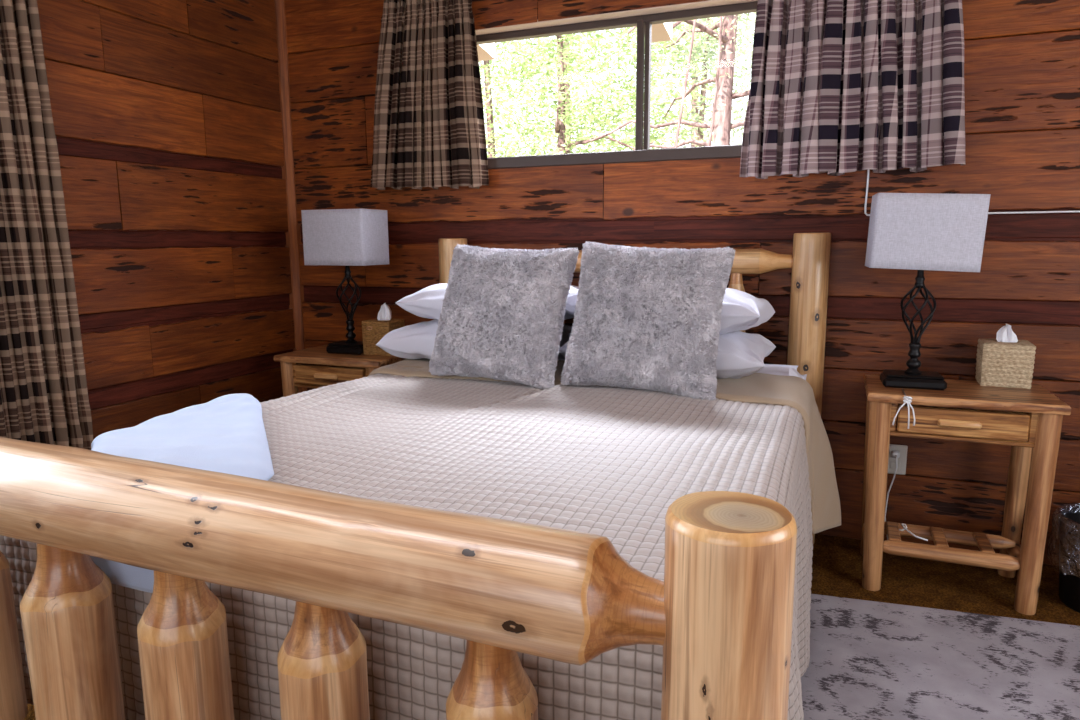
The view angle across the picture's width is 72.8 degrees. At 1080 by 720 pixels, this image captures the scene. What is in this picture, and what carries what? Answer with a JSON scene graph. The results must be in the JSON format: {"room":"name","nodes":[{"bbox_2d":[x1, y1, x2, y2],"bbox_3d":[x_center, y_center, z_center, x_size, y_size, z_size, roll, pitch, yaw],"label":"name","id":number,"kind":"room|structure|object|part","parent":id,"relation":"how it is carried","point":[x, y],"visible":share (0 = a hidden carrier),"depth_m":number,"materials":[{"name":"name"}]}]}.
{"room":"hotel room","nodes":[
{"label":"hotel room","id":0,"kind":"room"},
{"bbox_2d":[37,0,294,439],"bbox_3d":[-2.281,-0.306,1.561,0.165,2.550,5.000,3,10,22],"label":"wall","id":1,"kind":"structure","parent":0,"point":[166,114],"depth_m":3.10,"materials":[{"name":"brown wood"}]},
{"bbox_2d":[0,0,92,449],"bbox_3d":[-2.118,-0.282,1.617,0.148,2.439,2.217,3,10,22],"label":"curtain","id":2,"kind":"object","parent":1,"relation":"hanging from","point":[44,398],"visible":0.7,"depth_m":2.49,"materials":[{"name":"multicoloured fabric"}]},
{"bbox_2d":[24,534,1079,719],"bbox_3d":[-0.016,1.143,0.877,5.070,0.120,5.320,3,10,22],"label":"floor","id":3,"kind":"structure","parent":0,"point":[837,562],"depth_m":2.59,"materials":[{"name":"brown wood"}]},
{"bbox_2d":[274,345,404,396],"bbox_3d":[-0.882,0.312,3.467,0.571,0.702,0.378,3,10,22],"label":"nightstand","id":4,"kind":"object","parent":3,"relation":"on","point":[314,367],"visible":0.13,"depth_m":3.29,"materials":[{"name":"brown wood"}]},
{"bbox_3d":[-1.152,0.335,3.426,0.070,0.671,0.070,2,10,22],"label":"leg","id":5,"kind":"part","parent":4,"relation":"part of","materials":[{"name":"brown wood"}]},
{"bbox_3d":[-0.956,0.075,3.267,0.126,0.026,0.020,3,10,22],"label":"handle","id":6,"kind":"part","parent":4,"relation":"part of","materials":[{"name":"brown wood"}]},
{"bbox_3d":[-0.940,0.072,3.284,0.371,0.088,0.026,3,10,22],"label":"drawer","id":7,"kind":"part","parent":4,"relation":"part of","materials":[{"name":"brown wood"}]},
{"bbox_2d":[301,209,388,354],"bbox_3d":[-0.882,-0.357,3.369,0.327,0.650,0.208,3,10,22],"label":"table lamp","id":8,"kind":"object","parent":4,"relation":"on","point":[347,238],"visible":1,"depth_m":3.26,"materials":[{"name":"white fabric"}]},
{"bbox_3d":[-0.883,-0.557,3.337,0.327,0.245,0.208,3,10,22],"label":"lamp shade","id":9,"kind":"part","parent":8,"relation":"part of","materials":[{"name":"fabric"}]},
{"bbox_3d":[-0.880,-0.133,3.406,0.056,0.108,0.056,3,10,22],"label":"stem","id":10,"kind":"part","parent":8,"relation":"part of","materials":[{"name":"black metal"}]},
{"bbox_2d":[362,318,404,355],"bbox_3d":[-0.718,-0.108,3.370,0.154,0.156,0.156,3,10,20],"label":"tissue box cover","id":11,"kind":"object","parent":4,"relation":"on","point":[373,330],"visible":0.69,"depth_m":3.31,"materials":[{"name":"wicker"}]},
{"bbox_2d":[377,303,391,320],"bbox_3d":[-0.713,-0.215,3.351,0.069,0.091,0.034,0,9,5],"label":"tissue","id":12,"kind":"object","parent":11,"relation":"on","point":[385,313],"visible":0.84,"depth_m":3.35,"materials":[{"name":"paper"}]},
{"bbox_2d":[0,233,830,719],"bbox_3d":[-0.105,0.251,2.153,1.714,1.232,2.374,3,10,22],"label":"bed","id":13,"kind":"object","parent":3,"relation":"on","point":[721,613],"visible":0.52,"depth_m":0.98,"materials":[{"name":"brown wood"}]},
{"bbox_3d":[-0.524,0.249,1.118,1.492,0.165,0.168,4,10,22],"label":"foot rail","id":14,"kind":"part","parent":13,"relation":"part of","materials":[{"name":"brown wood"}]},
{"bbox_3d":[-0.396,0.046,3.458,0.137,1.222,0.136,3,10,22],"label":"post","id":15,"kind":"part","parent":13,"relation":"part of","materials":[{"name":"brown wood"}]},
{"bbox_2d":[339,354,806,492],"bbox_3d":[-0.080,0.287,2.190,1.595,0.357,2.032,3,10,22],"label":"mattress","id":16,"kind":"object","parent":13,"relation":"on","point":[785,370],"visible":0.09,"depth_m":2.73,"materials":[{"name":"white fabric"}]},
{"bbox_2d":[0,358,840,719],"bbox_3d":[-0.088,0.502,2.086,1.776,0.726,1.829,3,10,22],"label":"quilt","id":17,"kind":"object","parent":16,"relation":"on","point":[610,462],"visible":0.47,"depth_m":1.61,"materials":[{"name":"beige fabric"}]},
{"bbox_2d":[90,393,273,592],"bbox_3d":[-0.856,0.286,1.742,0.400,0.244,1.023,-4,10,-22],"label":"blanket","id":18,"kind":"object","parent":17,"relation":"on","point":[226,433],"visible":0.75,"depth_m":1.67,"materials":[{"name":"white fabric"}]},
{"bbox_2d":[376,319,572,358],"bbox_3d":[-0.240,-0.087,3.043,0.732,0.219,0.469,2,9,21],"label":"bed pillow","id":19,"kind":"object","parent":17,"relation":"on","point":[414,341],"visible":0.33,"depth_m":2.94,"materials":[{"name":"white fabric"}]},
{"bbox_2d":[396,283,577,319],"bbox_3d":[-0.152,-0.237,2.999,0.729,0.208,0.468,3,10,20],"label":"bed pillow","id":20,"kind":"object","parent":19,"relation":"on","point":[427,302],"visible":0.2,"depth_m":2.89,"materials":[{"name":"white fabric"}]},
{"bbox_2d":[429,244,578,389],"bbox_3d":[-0.137,-0.165,2.620,0.516,0.494,0.308,5,11,31],"label":"throw cushion","id":21,"kind":"object","parent":17,"relation":"on","point":[502,314],"visible":1,"depth_m":2.51,"materials":[{"name":"grey fur"}]},
{"bbox_2d":[560,241,735,399],"bbox_3d":[0.351,-0.137,2.436,0.537,0.509,0.309,4,10,26],"label":"throw cushion","id":22,"kind":"object","parent":17,"relation":"on","point":[649,318],"visible":0.99,"depth_m":2.33,"materials":[{"name":"grey fur"}]},
{"bbox_2d":[559,331,775,378],"bbox_3d":[0.488,-0.040,2.754,0.732,0.220,0.469,5,10,21],"label":"bed pillow","id":23,"kind":"object","parent":17,"relation":"on","point":[740,354],"visible":0.29,"depth_m":2.49,"materials":[{"name":"white fabric"}]},
{"bbox_2d":[564,288,774,334],"bbox_3d":[0.478,-0.196,2.749,0.729,0.209,0.468,4,10,23],"label":"bed pillow","id":24,"kind":"object","parent":23,"relation":"on","point":[741,310],"visible":0.33,"depth_m":2.49,"materials":[{"name":"white fabric"}]},
{"bbox_3d":[0.318,-0.416,3.090,1.487,0.101,0.102,3,10,22],"label":"head rail","id":25,"kind":"part","parent":13,"relation":"part of","materials":[{"name":"brown wood"}]},
{"bbox_3d":[0.212,0.617,0.880,0.146,0.915,0.146,3,10,22],"label":"post","id":26,"kind":"part","parent":13,"relation":"part of","materials":[{"name":"brown wood"}]},
{"bbox_3d":[1.040,0.125,2.886,0.140,1.232,0.139,3,10,22],"label":"post","id":27,"kind":"part","parent":13,"relation":"part of","materials":[{"name":"brown wood"}]},
{"bbox_2d":[801,594,1079,719],"bbox_3d":[0.926,0.979,1.429,2.550,0.011,2.100,2,10,16],"label":"rug","id":28,"kind":"object","parent":3,"relation":"on","point":[870,660],"visible":0.25,"depth_m":2.08,"materials":[{"name":"grey carpet"}]},
{"bbox_2d":[860,374,1070,614],"bbox_3d":[1.426,0.444,2.563,0.571,0.702,0.378,3,10,22],"label":"nightstand","id":29,"kind":"object","parent":3,"relation":"on","point":[1029,421],"visible":0.99,"depth_m":2.42,"materials":[{"name":"brown wood"}]},
{"bbox_3d":[1.262,0.424,2.783,0.062,0.671,0.061,2,10,22],"label":"leg","id":30,"kind":"part","parent":29,"relation":"part of","materials":[{"name":"brown wood"}]},
{"bbox_3d":[1.156,0.467,2.522,0.070,0.671,0.070,2,10,22],"label":"leg","id":31,"kind":"part","parent":29,"relation":"part of","materials":[{"name":"brown wood"}]},
{"bbox_2d":[892,389,914,428],"bbox_3d":[1.211,0.160,2.445,0.068,0.113,0.116,3,10,22],"label":"string","id":32,"kind":"object","parent":29,"relation":"hanging from","point":[907,399],"visible":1,"depth_m":2.39,"materials":[{"name":"fabric"}]},
{"bbox_2d":[898,523,927,540],"bbox_3d":[1.298,0.602,2.561,0.040,0.020,0.120,-2,9,-11],"label":"cord","id":33,"kind":"object","parent":29,"relation":"on","point":[901,523],"visible":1,"depth_m":2.57,"materials":[{"name":"white plastic"}]},
{"bbox_2d":[865,193,990,389],"bbox_3d":[1.296,-0.234,2.505,0.337,0.656,0.208,3,10,19],"label":"table lamp","id":34,"kind":"object","parent":29,"relation":"on","point":[920,232],"visible":1,"depth_m":2.39,"materials":[{"name":"white fabric"}]},
{"bbox_3d":[1.297,-0.007,2.542,0.056,0.108,0.056,3,10,19],"label":"stem","id":35,"kind":"part","parent":34,"relation":"part of","materials":[{"name":"black metal"}]},
{"bbox_3d":[1.294,-0.431,2.473,0.327,0.245,0.208,5,11,18],"label":"lamp shade","id":36,"kind":"part","parent":34,"relation":"part of","materials":[{"name":"fabric"}]},
{"bbox_3d":[1.444,0.629,2.634,0.448,0.048,0.049,3,10,22],"label":"shelf rail","id":37,"kind":"part","parent":29,"relation":"part of","materials":[{"name":"brown wood"}]},
{"bbox_3d":[1.379,0.658,2.474,0.448,0.053,0.053,3,10,22],"label":"shelf rail","id":38,"kind":"part","parent":29,"relation":"part of","materials":[{"name":"brown wood"}]},
{"bbox_3d":[1.353,0.208,2.363,0.126,0.026,0.020,3,10,22],"label":"handle","id":39,"kind":"part","parent":29,"relation":"part of","materials":[{"name":"brown wood"}]},
{"bbox_3d":[1.368,0.204,2.380,0.371,0.088,0.026,3,10,22],"label":"drawer","id":40,"kind":"part","parent":29,"relation":"part of","materials":[{"name":"brown wood"}]},
{"bbox_2d":[975,338,1035,388],"bbox_3d":[1.628,0.009,2.571,0.165,0.152,0.165,4,10,25],"label":"tissue box cover","id":41,"kind":"object","parent":29,"relation":"on","point":[998,364],"visible":0.98,"depth_m":2.50,"materials":[{"name":"beige wicker"}]},
{"bbox_2d":[996,323,1017,342],"bbox_3d":[1.630,-0.089,2.552,0.069,0.076,0.034,1,9,8],"label":"tissue","id":42,"kind":"object","parent":41,"relation":"on","point":[1005,333],"visible":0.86,"depth_m":2.55,"materials":[{"name":"paper"}]},
{"bbox_3d":[1.699,0.450,2.610,0.062,0.671,0.063,4,10,21],"label":"leg","id":43,"kind":"part","parent":29,"relation":"part of","materials":[{"name":"brown wood"}]},
{"bbox_3d":[1.592,0.493,2.348,0.069,0.671,0.069,4,10,21],"label":"leg","id":44,"kind":"part","parent":29,"relation":"part of","materials":[{"name":"brown wood"}]},
{"bbox_2d":[1058,509,1079,612],"bbox_3d":[1.859,0.666,2.404,0.322,0.308,0.323,3,10,22],"label":"waste bin","id":45,"kind":"object","parent":3,"relation":"on","point":[1069,520],"visible":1,"depth_m":2.41,"materials":[{"name":"black metal"}]},
{"bbox_2d":[284,0,1079,565],"bbox_3d":[0.930,-0.561,3.004,4.750,2.550,0.165,3,10,22],"label":"wall","id":46,"kind":"structure","parent":0,"point":[1022,57],"depth_m":2.89,"materials":[{"name":"brown wood"}]},
{"bbox_2d":[274,0,306,392],"bbox_3d":[-1.275,-0.674,3.781,0.090,2.550,0.029,-4,10,-22],"label":"trim","id":47,"kind":"structure","parent":46,"relation":"attached to","point":[293,236],"depth_m":3.73,"materials":[{"name":"brown wood"}]},
{"bbox_2d":[370,0,488,189],"bbox_3d":[-0.521,-1.212,3.340,0.620,0.859,0.157,3,10,22],"label":"window curtain","id":48,"kind":"object","parent":46,"relation":"hanging from","point":[429,124],"visible":1,"depth_m":3.29,"materials":[{"name":"multicoloured fabric"}]},
{"bbox_2d":[477,43,494,60],"bbox_3d":[-0.381,-1.697,3.692,0.105,0.252,0.500,3,10,22],"label":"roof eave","id":49,"kind":"structure","parent":46,"relation":"attached to","point":[485,51],"depth_m":3.87},
{"bbox_2d":[475,0,757,168],"bbox_3d":[0.421,-1.145,3.088,1.920,0.617,0.134,3,10,22],"label":"window","id":50,"kind":"structure","parent":46,"relation":"in","point":[643,19],"depth_m":3.09,"materials":[{"name":"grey metal"}]},
{"bbox_3d":[0.414,-0.861,3.111,1.920,0.050,0.084,3,10,22],"label":"sill","id":51,"kind":"part","parent":50,"relation":"part of","materials":[{"name":"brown metal"}]},
{"bbox_3d":[0.435,-1.166,3.119,1.920,0.557,0.050,3,10,22],"label":"frame","id":52,"kind":"part","parent":50,"relation":"part of","materials":[{"name":"brown metal"}]},
{"bbox_2d":[652,22,671,42],"bbox_3d":[0.498,-1.646,3.342,0.110,0.252,0.500,3,10,22],"label":"trim","id":53,"kind":"structure","parent":46,"relation":"attached to","point":[661,32],"depth_m":3.51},
{"bbox_2d":[740,0,965,178],"bbox_3d":[1.128,-1.109,2.653,0.759,0.860,0.214,3,10,22],"label":"window curtain","id":54,"kind":"object","parent":46,"relation":"hanging from","point":[838,87],"visible":1,"depth_m":2.64,"materials":[{"name":"multicoloured fabric"}]},
{"bbox_2d":[885,450,899,539],"bbox_3d":[1.423,0.556,2.826,0.053,0.389,0.182,-8,12,-41],"label":"cord","id":55,"kind":"object","parent":46,"relation":"attached to","point":[895,454],"visible":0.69,"depth_m":2.85,"materials":[{"name":"white plastic"}]},
{"bbox_2d":[888,444,907,474],"bbox_3d":[1.395,0.390,2.876,0.078,0.120,0.012,3,10,22],"label":"wall outlet","id":56,"kind":"object","parent":46,"relation":"attached to","point":[901,470],"visible":0.8,"depth_m":2.87,"materials":[{"name":"white plastic"}]},
{"bbox_2d":[890,461,899,469],"bbox_3d":[1.394,0.414,2.876,0.034,0.032,0.003,3,10,22],"label":"socket","id":57,"kind":"object","parent":56,"relation":"attached to","point":[892,463],"depth_m":2.88,"materials":[{"name":"white plastic"}]},
{"bbox_2d":[864,169,1079,215],"bbox_3d":[2.142,-0.705,2.392,1.964,0.427,0.007,3,10,22],"label":"cable","id":58,"kind":"object","parent":46,"relation":"attached to","point":[868,171],"visible":0.54,"depth_m":2.61,"materials":[{"name":"white plastic"}]},
{"label":"outside","id":59,"kind":"structure","parent":0,"visible":0},
{"bbox_3d":[3.791,-1.218,16.524,44.000,1.537,26.000,3,10,22],"label":"ground","id":60,"kind":"structure","parent":59,"visible":0},
{"bbox_2d":[479,38,580,157],"bbox_3d":[-0.753,-3.491,12.024,3.288,6.672,3.541,9,13,44],"label":"conifer","id":61,"kind":"object","parent":60,"relation":"on","point":[485,66],"visible":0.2,"depth_m":11.67,"materials":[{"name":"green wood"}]},
{"bbox_2d":[480,29,669,156],"bbox_3d":[0.249,-3.649,11.847,3.948,7.000,3.740,1,9,11],"label":"tree","id":62,"kind":"object","parent":60,"relation":"on","point":[560,122],"visible":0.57,"depth_m":11.37,"materials":[{"name":"green plant"}]},
{"bbox_2d":[484,27,681,156],"bbox_3d":[0.660,-6.687,17.517,6.150,10.594,6.118,3,10,22],"label":"conifer","id":63,"kind":"object","parent":60,"relation":"on","point":[621,30],"visible":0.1,"depth_m":17.26,"materials":[{"name":"green plant"}]},
{"bbox_2d":[546,17,747,152],"bbox_3d":[1.765,-3.903,12.437,3.992,7.148,4.624,3,10,22],"label":"tree","id":64,"kind":"object","parent":60,"relation":"on","point":[671,116],"visible":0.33,"depth_m":12.13,"materials":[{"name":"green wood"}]},
{"bbox_2d":[584,13,752,149],"bbox_3d":[2.503,-3.982,9.686,3.670,8.428,3.480,-4,10,-22],"label":"pine tree","id":65,"kind":"object","parent":60,"relation":"on","point":[722,127],"visible":0.37,"depth_m":9.62,"materials":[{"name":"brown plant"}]},
{"bbox_2d":[598,12,755,148],"bbox_3d":[3.812,-7.438,18.294,5.656,11.585,5.586,-1,9,-4],"label":"conifer","id":66,"kind":"object","parent":60,"relation":"on","point":[742,55],"visible":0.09,"depth_m":18.13,"materials":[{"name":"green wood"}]},
{"bbox_2d":[608,14,754,146],"bbox_3d":[3.002,-4.369,13.392,3.744,7.612,4.124,3,10,22],"label":"conifer","id":67,"kind":"object","parent":60,"relation":"on","point":[708,66],"visible":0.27,"depth_m":13.15,"materials":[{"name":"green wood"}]},
{"bbox_2d":[674,19,695,147],"bbox_3d":[1.786,-1.750,8.248,0.776,4.602,1.668,-5,11,-28],"label":"sapling","id":68,"kind":"object","parent":60,"relation":"on","point":[694,21],"visible":0.21,"depth_m":8.71,"materials":[{"name":"white plant"}]},
{"bbox_2d":[708,16,722,145],"bbox_3d":[1.756,-2.035,9.260,0.925,4.801,3.244,0,9,5],"label":"sapling","id":69,"kind":"object","parent":60,"relation":"on","point":[720,27],"visible":0.16,"depth_m":8.96,"materials":[{"name":"white plant"}]}
]}

